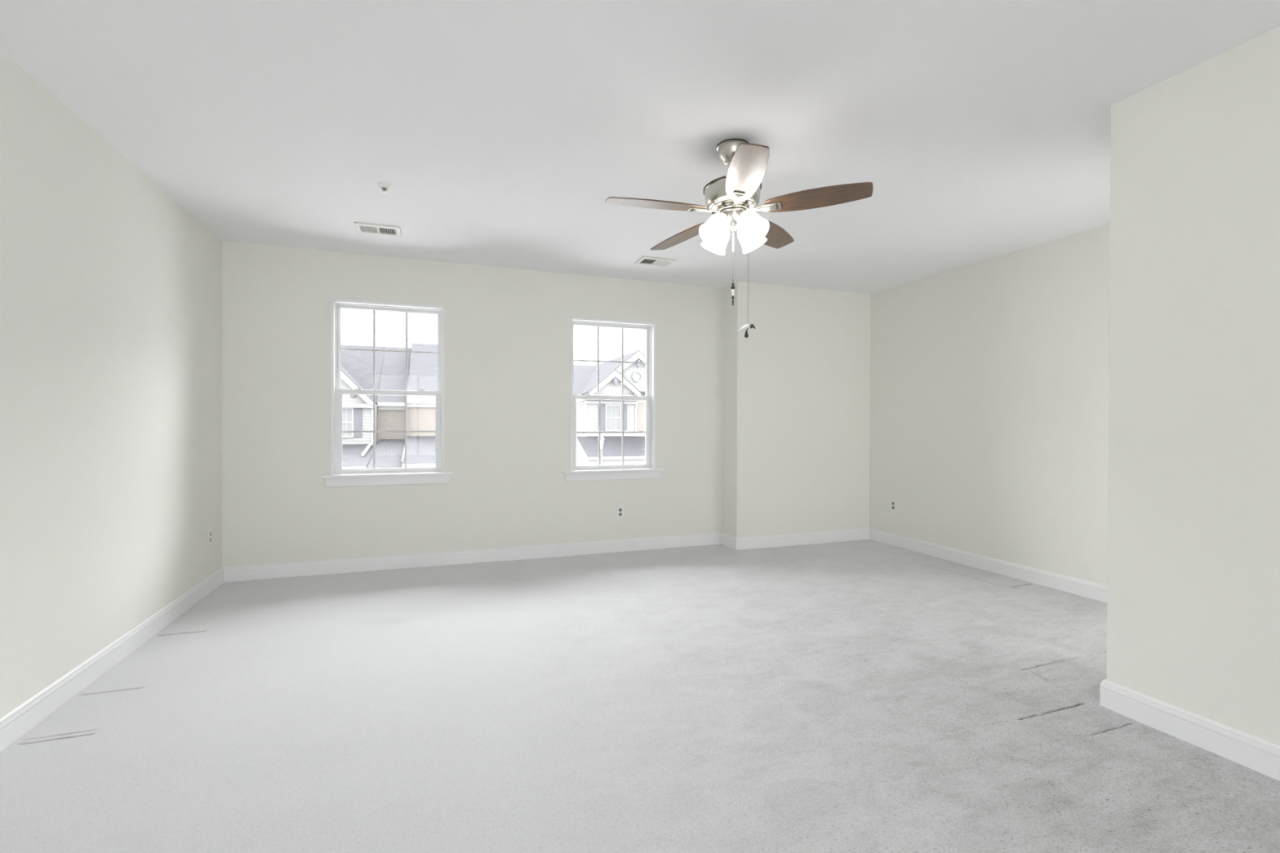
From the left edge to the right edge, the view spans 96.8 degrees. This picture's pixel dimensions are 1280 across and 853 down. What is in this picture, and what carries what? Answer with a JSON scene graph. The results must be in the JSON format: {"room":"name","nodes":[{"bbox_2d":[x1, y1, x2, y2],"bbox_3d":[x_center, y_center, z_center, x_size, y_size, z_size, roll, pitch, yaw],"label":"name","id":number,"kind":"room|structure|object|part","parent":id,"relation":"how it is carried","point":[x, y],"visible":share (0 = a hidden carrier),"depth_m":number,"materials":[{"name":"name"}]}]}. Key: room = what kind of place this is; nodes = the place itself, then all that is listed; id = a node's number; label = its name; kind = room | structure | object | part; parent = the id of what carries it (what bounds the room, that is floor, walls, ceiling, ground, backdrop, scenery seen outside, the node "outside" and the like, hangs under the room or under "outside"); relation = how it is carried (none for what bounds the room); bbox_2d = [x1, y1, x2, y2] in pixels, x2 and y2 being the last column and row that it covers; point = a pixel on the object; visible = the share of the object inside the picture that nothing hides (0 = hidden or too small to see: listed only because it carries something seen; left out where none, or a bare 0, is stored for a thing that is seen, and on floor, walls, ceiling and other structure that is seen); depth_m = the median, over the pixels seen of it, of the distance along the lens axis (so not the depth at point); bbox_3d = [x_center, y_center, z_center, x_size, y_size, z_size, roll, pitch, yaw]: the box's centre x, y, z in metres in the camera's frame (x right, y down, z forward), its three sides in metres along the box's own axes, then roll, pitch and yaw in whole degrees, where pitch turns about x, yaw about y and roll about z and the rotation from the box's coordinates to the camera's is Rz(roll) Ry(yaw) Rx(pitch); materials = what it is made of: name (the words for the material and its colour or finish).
{"room":"empty bedroom","nodes":[
{"label":"empty bedroom","id":0,"kind":"room"},
{"bbox_2d":[0,49,222,718],"bbox_3d":[-1.795,-0.086,0.542,0.160,2.440,7.764,0,0,-20],"label":"wall","id":1,"kind":"structure","parent":0,"point":[111,289],"depth_m":2.52,"materials":[{"name":"white paint"}]},
{"bbox_2d":[0,567,223,752],"bbox_3d":[-1.717,1.087,0.577,0.014,0.118,7.444,0,0,-20],"label":"baseboard","id":2,"kind":"structure","parent":1,"relation":"attached to","point":[18,722],"depth_m":2.51,"materials":[{"name":"white paint"}]},
{"bbox_2d":[207,528,212,546],"bbox_3d":[-2.905,0.747,3.844,0.008,0.114,0.070,0,0,-20],"label":"wall outlet","id":3,"kind":"object","parent":1,"relation":"attached to","point":[209,531],"visible":1,"depth_m":3.83,"materials":[{"name":"white plastic"}]},
{"bbox_2d":[222,240,722,567],"bbox_3d":[-1.129,-0.104,4.828,4.016,2.440,0.160,0,0,-20],"label":"wall","id":4,"kind":"structure","parent":0,"point":[507,330],"depth_m":4.63,"materials":[{"name":"white paint"}]},
{"bbox_2d":[320,297,452,486],"bbox_3d":[-1.974,-0.258,4.492,0.933,1.426,0.192,0,0,-20],"label":"window","id":5,"kind":"structure","parent":4,"relation":"in","point":[339,477],"depth_m":4.47,"materials":[{"name":"white paint"}]},
{"bbox_3d":[-1.959,0.377,4.448,0.933,0.020,0.092,0,0,-20],"label":"sill","id":6,"kind":"part","parent":5,"relation":"part of","materials":[{"name":"white paint"}]},
{"bbox_3d":[-1.982,0.034,4.511,0.756,0.648,0.032,0,0,-20],"label":"sash","id":7,"kind":"part","parent":5,"relation":"part of","materials":[{"name":"white plastic"}]},
{"bbox_3d":[-1.992,-0.595,4.540,0.756,0.693,0.030,0,0,-20],"label":"sash","id":8,"kind":"part","parent":5,"relation":"part of","materials":[{"name":"white plastic"}]},
{"bbox_2d":[340,310,437,390],"bbox_3d":[-1.992,-0.602,4.540,0.714,0.633,0.008,0,0,-20],"label":"grille","id":9,"kind":"object","parent":5,"relation":"attached to","point":[424,312],"depth_m":4.55,"materials":[{"name":"grey"}]},
{"bbox_2d":[342,395,435,468],"bbox_3d":[-1.982,0.040,4.511,0.684,0.578,0.008,0,0,-20],"label":"grille","id":10,"kind":"object","parent":5,"relation":"attached to","point":[374,431],"depth_m":4.51,"materials":[{"name":"grey plastic"}]},
{"bbox_2d":[222,532,721,582],"bbox_3d":[-1.103,1.069,4.752,4.016,0.118,0.014,0,0,-20],"label":"baseboard","id":11,"kind":"structure","parent":4,"relation":"attached to","point":[240,573],"depth_m":4.61,"materials":[{"name":"white paint"}]},
{"bbox_2d":[561,316,663,480],"bbox_3d":[-0.253,-0.240,5.117,0.940,1.425,0.192,0,0,-20],"label":"window","id":12,"kind":"structure","parent":4,"relation":"in","point":[646,470],"depth_m":5.13,"materials":[{"name":"white paint"}]},
{"bbox_2d":[573,326,646,395],"bbox_3d":[-0.269,-0.588,5.166,0.694,0.623,0.008,0,0,-20],"label":"grille","id":13,"kind":"object","parent":12,"relation":"attached to","point":[622,362],"depth_m":5.20,"materials":[{"name":"grey"}]},
{"bbox_3d":[-0.269,-0.581,5.166,0.736,0.683,0.030,0,0,-20],"label":"sash","id":14,"kind":"part","parent":12,"relation":"part of","materials":[{"name":"white plastic"}]},
{"bbox_3d":[-0.259,0.047,5.136,0.736,0.657,0.032,0,0,-20],"label":"sash","id":15,"kind":"part","parent":12,"relation":"part of","materials":[{"name":"white plastic"}]},
{"bbox_2d":[576,400,645,465],"bbox_3d":[-0.259,0.053,5.136,0.664,0.587,0.008,0,0,-20],"label":"grille","id":16,"kind":"object","parent":12,"relation":"attached to","point":[599,432],"depth_m":5.15,"materials":[{"name":"grey plastic"}]},
{"bbox_3d":[-0.238,0.395,5.073,0.940,0.020,0.092,0,0,-20],"label":"sill","id":17,"kind":"part","parent":12,"relation":"part of","materials":[{"name":"white paint"}]},
{"bbox_2d":[616,505,623,518],"bbox_3d":[-0.177,0.766,5.089,0.070,0.114,0.008,0,0,-20],"label":"wall outlet","id":18,"kind":"object","parent":4,"relation":"attached to","point":[620,509],"visible":1,"depth_m":5.09,"materials":[{"name":"white plastic"}]},
{"bbox_2d":[0,539,1279,852],"bbox_3d":[0.880,1.145,1.520,5.538,0.018,7.484,0,0,-20],"label":"floor","id":19,"kind":"structure","parent":0,"point":[863,695],"depth_m":2.15,"materials":[{"name":"grey carpet"}]},
{"bbox_2d":[0,0,1279,294],"bbox_3d":[0.878,-1.402,1.504,5.838,0.200,7.764,0,0,-20],"label":"ceiling","id":20,"kind":"structure","parent":0,"point":[500,133],"depth_m":2.35,"materials":[{"name":"white paint"}]},
{"bbox_2d":[354,222,401,237],"bbox_3d":[-1.750,-1.314,3.806,0.276,0.015,0.197,0,0,-20],"label":"ceiling vent","id":21,"kind":"object","parent":20,"relation":"in","point":[362,228],"visible":1,"depth_m":3.80,"materials":[{"name":"white metal"}]},
{"bbox_2d":[377,182,391,193],"bbox_3d":[-1.393,-1.296,3.099,0.065,0.041,0.065,0,0,-20],"label":"sprinkler","id":22,"kind":"object","parent":20,"relation":"attached to","point":[384,186],"visible":1,"depth_m":3.09,"materials":[{"name":"white plastic"}]},
{"bbox_2d":[634,256,675,267],"bbox_3d":[0.121,-1.311,4.536,0.284,0.015,0.200,0,0,-20],"label":"ceiling vent","id":23,"kind":"object","parent":20,"relation":"in","point":[644,260],"visible":1,"depth_m":4.53,"materials":[{"name":"white metal"}]},
{"bbox_2d":[604,138,873,337],"bbox_3d":[0.397,-0.860,2.654,1.139,0.896,1.172,0,0,-20],"label":"ceiling fan","id":24,"kind":"object","parent":20,"relation":"hanging from","point":[732,198],"visible":1,"depth_m":2.56,"materials":[{"name":"silver metal"}]},
{"bbox_3d":[0.071,-0.996,2.551,0.456,0.006,0.147,-1,10,-16],"label":"fan blade","id":25,"kind":"part","parent":24,"relation":"part of","materials":[{"name":"brown wood"}]},
{"bbox_3d":[0.222,-0.990,2.969,0.147,0.006,0.456,-14,6,-34],"label":"fan blade","id":26,"kind":"part","parent":24,"relation":"part of","materials":[{"name":"brown wood"}]},
{"bbox_3d":[0.293,-0.994,2.616,0.146,0.011,0.053,-1,10,-16],"label":"blade arm","id":27,"kind":"part","parent":24,"relation":"part of","materials":[{"name":"silver metal"}]},
{"bbox_3d":[0.343,-0.899,2.579,0.144,0.147,0.128,0,0,-20],"label":"lamp shade","id":28,"kind":"part","parent":24,"relation":"part of","materials":[{"name":"white glass"}]},
{"bbox_3d":[0.362,-0.897,2.749,0.126,0.147,0.144,0,0,-20],"label":"lamp shade","id":29,"kind":"part","parent":24,"relation":"part of","materials":[{"name":"white glass"}]},
{"bbox_3d":[0.357,-0.918,2.594,0.072,0.079,0.057,0,0,-20],"label":"light bulb","id":30,"kind":"part","parent":24,"relation":"part of","materials":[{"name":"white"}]},
{"bbox_3d":[0.429,-1.000,2.510,0.053,0.011,0.146,9,-1,2],"label":"blade arm","id":31,"kind":"part","parent":24,"relation":"part of","materials":[{"name":"silver metal"}]},
{"bbox_3d":[0.423,-1.012,2.279,0.147,0.006,0.456,9,-1,2],"label":"fan blade","id":32,"kind":"part","parent":24,"relation":"part of","materials":[{"name":"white wood"}]},
{"bbox_3d":[0.502,-0.727,2.637,0.003,0.496,0.003,0,0,40],"label":"pull chain","id":33,"kind":"part","parent":24,"relation":"part of","materials":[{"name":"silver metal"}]},
{"bbox_3d":[0.531,-0.901,2.728,0.145,0.147,0.126,0,0,-20],"label":"lamp shade","id":34,"kind":"part","parent":24,"relation":"part of","materials":[{"name":"white glass"}]},
{"bbox_3d":[0.497,-0.922,2.575,0.057,0.078,0.074,0,0,-20],"label":"light bulb","id":35,"kind":"part","parent":24,"relation":"part of","materials":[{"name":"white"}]},
{"bbox_3d":[0.512,-0.903,2.561,0.127,0.147,0.146,0,0,-20],"label":"lamp shade","id":36,"kind":"part","parent":24,"relation":"part of","materials":[{"name":"white glass"}]},
{"bbox_3d":[0.572,-1.001,2.606,0.146,0.011,0.053,-2,-12,20],"label":"blade arm","id":37,"kind":"part","parent":24,"relation":"part of","materials":[{"name":"silver metal"}]},
{"bbox_3d":[0.666,-1.002,2.955,0.147,0.006,0.456,-16,-10,37],"label":"fan blade","id":38,"kind":"part","parent":24,"relation":"part of","materials":[{"name":"brown wood"}]},
{"bbox_3d":[0.790,-1.016,2.529,0.456,0.006,0.147,-2,-12,20],"label":"fan blade","id":39,"kind":"part","parent":24,"relation":"part of","materials":[{"name":"brown wood"}]},
{"bbox_2d":[721,281,870,537],"bbox_3d":[1.514,-0.099,5.635,1.502,2.440,0.446,0,0,-20],"label":"wall","id":40,"kind":"structure","parent":0,"point":[796,390],"depth_m":5.38,"materials":[{"name":"white paint"}]},
{"bbox_2d":[720,532,736,550],"bbox_3d":[0.827,1.073,5.300,0.014,0.118,0.300,0,0,-20],"label":"baseboard","id":41,"kind":"structure","parent":40,"relation":"attached to","point":[727,540],"depth_m":5.29,"materials":[{"name":"white paint"}]},
{"bbox_2d":[736,528,869,550],"bbox_3d":[1.582,1.075,5.422,1.516,0.118,0.014,0,0,-20],"label":"baseboard","id":42,"kind":"structure","parent":40,"relation":"attached to","point":[789,540],"depth_m":5.40,"materials":[{"name":"white paint"}]},
{"bbox_2d":[869,224,1110,585],"bbox_3d":[2.889,-0.088,4.281,0.160,2.440,3.928,0,0,-20],"label":"wall","id":43,"kind":"structure","parent":0,"point":[988,422],"depth_m":4.36,"materials":[{"name":"white paint"}]},
{"bbox_2d":[890,498,896,511],"bbox_3d":[2.398,0.749,5.383,0.008,0.114,0.070,0,0,-20],"label":"wall outlet","id":44,"kind":"object","parent":43,"relation":"attached to","point":[893,502],"visible":1,"depth_m":5.38,"materials":[{"name":"white plastic"}]},
{"bbox_2d":[869,528,1107,603],"bbox_3d":[2.803,1.084,4.259,0.014,0.118,3.033,0,0,-20],"label":"baseboard","id":45,"kind":"structure","parent":43,"relation":"attached to","point":[1086,588],"depth_m":4.35,"materials":[{"name":"white paint"}]},
{"bbox_2d":[1106,26,1279,746],"bbox_3d":[2.690,-0.070,0.319,0.120,2.440,4.285,0,0,-20],"label":"wall","id":46,"kind":"structure","parent":0,"point":[1193,591],"depth_m":2.04,"materials":[{"name":"white paint"}]},
{"bbox_2d":[1099,679,1279,781],"bbox_3d":[2.594,1.102,0.384,0.014,0.118,4.139,0,0,-20],"label":"baseboard","id":47,"kind":"structure","parent":46,"relation":"attached to","point":[1261,756],"depth_m":2.04,"materials":[{"name":"white paint"}]},
{"label":"outside","id":48,"kind":"structure","parent":0,"visible":0},
{"label":"ground","id":49,"kind":"structure","parent":48,"visible":0},
{"bbox_2d":[340,344,385,474],"bbox_3d":[-16.658,-0.379,29.016,6.480,8.460,16.080,0,0,-20],"label":"townhouse","id":50,"kind":"structure","parent":49,"relation":"on","point":[356,366],"depth_m":27.05,"materials":[{"name":"grey plastic"}]},
{"bbox_2d":[346,408,346,435],"bbox_3d":[-13.965,-0.190,26.784,0.261,1.270,0.012,0,0,-20],"label":"window grille","id":51,"kind":"object","parent":50,"relation":"attached to","point":[346,409],"depth_m":26.82,"materials":[{"name":"grey"}]},
{"bbox_2d":[353,407,361,436],"bbox_3d":[-13.393,-0.199,26.995,0.340,1.380,0.050,0,0,-20],"label":"window shutter","id":52,"kind":"object","parent":50,"relation":"hanging from","point":[357,411],"depth_m":26.97,"materials":[{"name":"grey"}]},
{"bbox_2d":[366,342,437,473],"bbox_3d":[-10.231,-0.499,29.189,5.920,8.740,12.140,0,0,-20],"label":"townhouse","id":53,"kind":"structure","parent":49,"relation":"on","point":[422,368],"depth_m":28.30,"materials":[{"name":"brick"}]},
{"bbox_2d":[597,431,604,465],"bbox_3d":[-1.420,2.054,20.773,0.280,3.770,0.280,0,0,-20],"label":"street lamp","id":54,"kind":"object","parent":49,"relation":"on","point":[602,438],"visible":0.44,"depth_m":20.73,"materials":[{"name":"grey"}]},
{"bbox_3d":[-1.421,2.389,20.775,0.280,3.100,0.280,0,0,-20],"label":"lamp post","id":55,"kind":"part","parent":54,"relation":"part of","materials":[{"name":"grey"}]},
{"bbox_2d":[573,350,645,470],"bbox_3d":[-1.393,-0.195,34.270,6.962,8.140,10.620,0,0,-20],"label":"townhouse","id":56,"kind":"structure","parent":49,"relation":"on","point":[610,373],"depth_m":31.18,"materials":[{"name":"grey"}]},
{"bbox_3d":[-2.919,2.263,29.550,0.120,3.260,2.280,0,0,-20],"label":"garage panel","id":57,"kind":"part","parent":56,"relation":"part of","materials":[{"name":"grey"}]},
{"bbox_2d":[600,404,604,430],"bbox_3d":[-2.088,-0.512,31.096,0.370,1.400,0.050,0,0,-20],"label":"window shutter","id":58,"kind":"object","parent":56,"relation":"hanging from","point":[602,406],"depth_m":31.09,"materials":[{"name":"grey"}]},
{"bbox_2d":[621,404,626,430],"bbox_3d":[-0.880,-0.510,31.534,0.320,1.400,0.050,0,0,-20],"label":"window shutter","id":59,"kind":"structure","parent":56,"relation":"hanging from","point":[624,406],"depth_m":31.52,"materials":[{"name":"grey"}]},
{"bbox_2d":[631,371,642,382],"bbox_3d":[-0.164,-2.789,31.770,0.600,0.600,0.050,0,0,-20],"label":"round vent","id":60,"kind":"object","parent":56,"relation":"attached to","point":[637,376],"depth_m":31.81,"materials":[{"name":"grey"}]}
]}

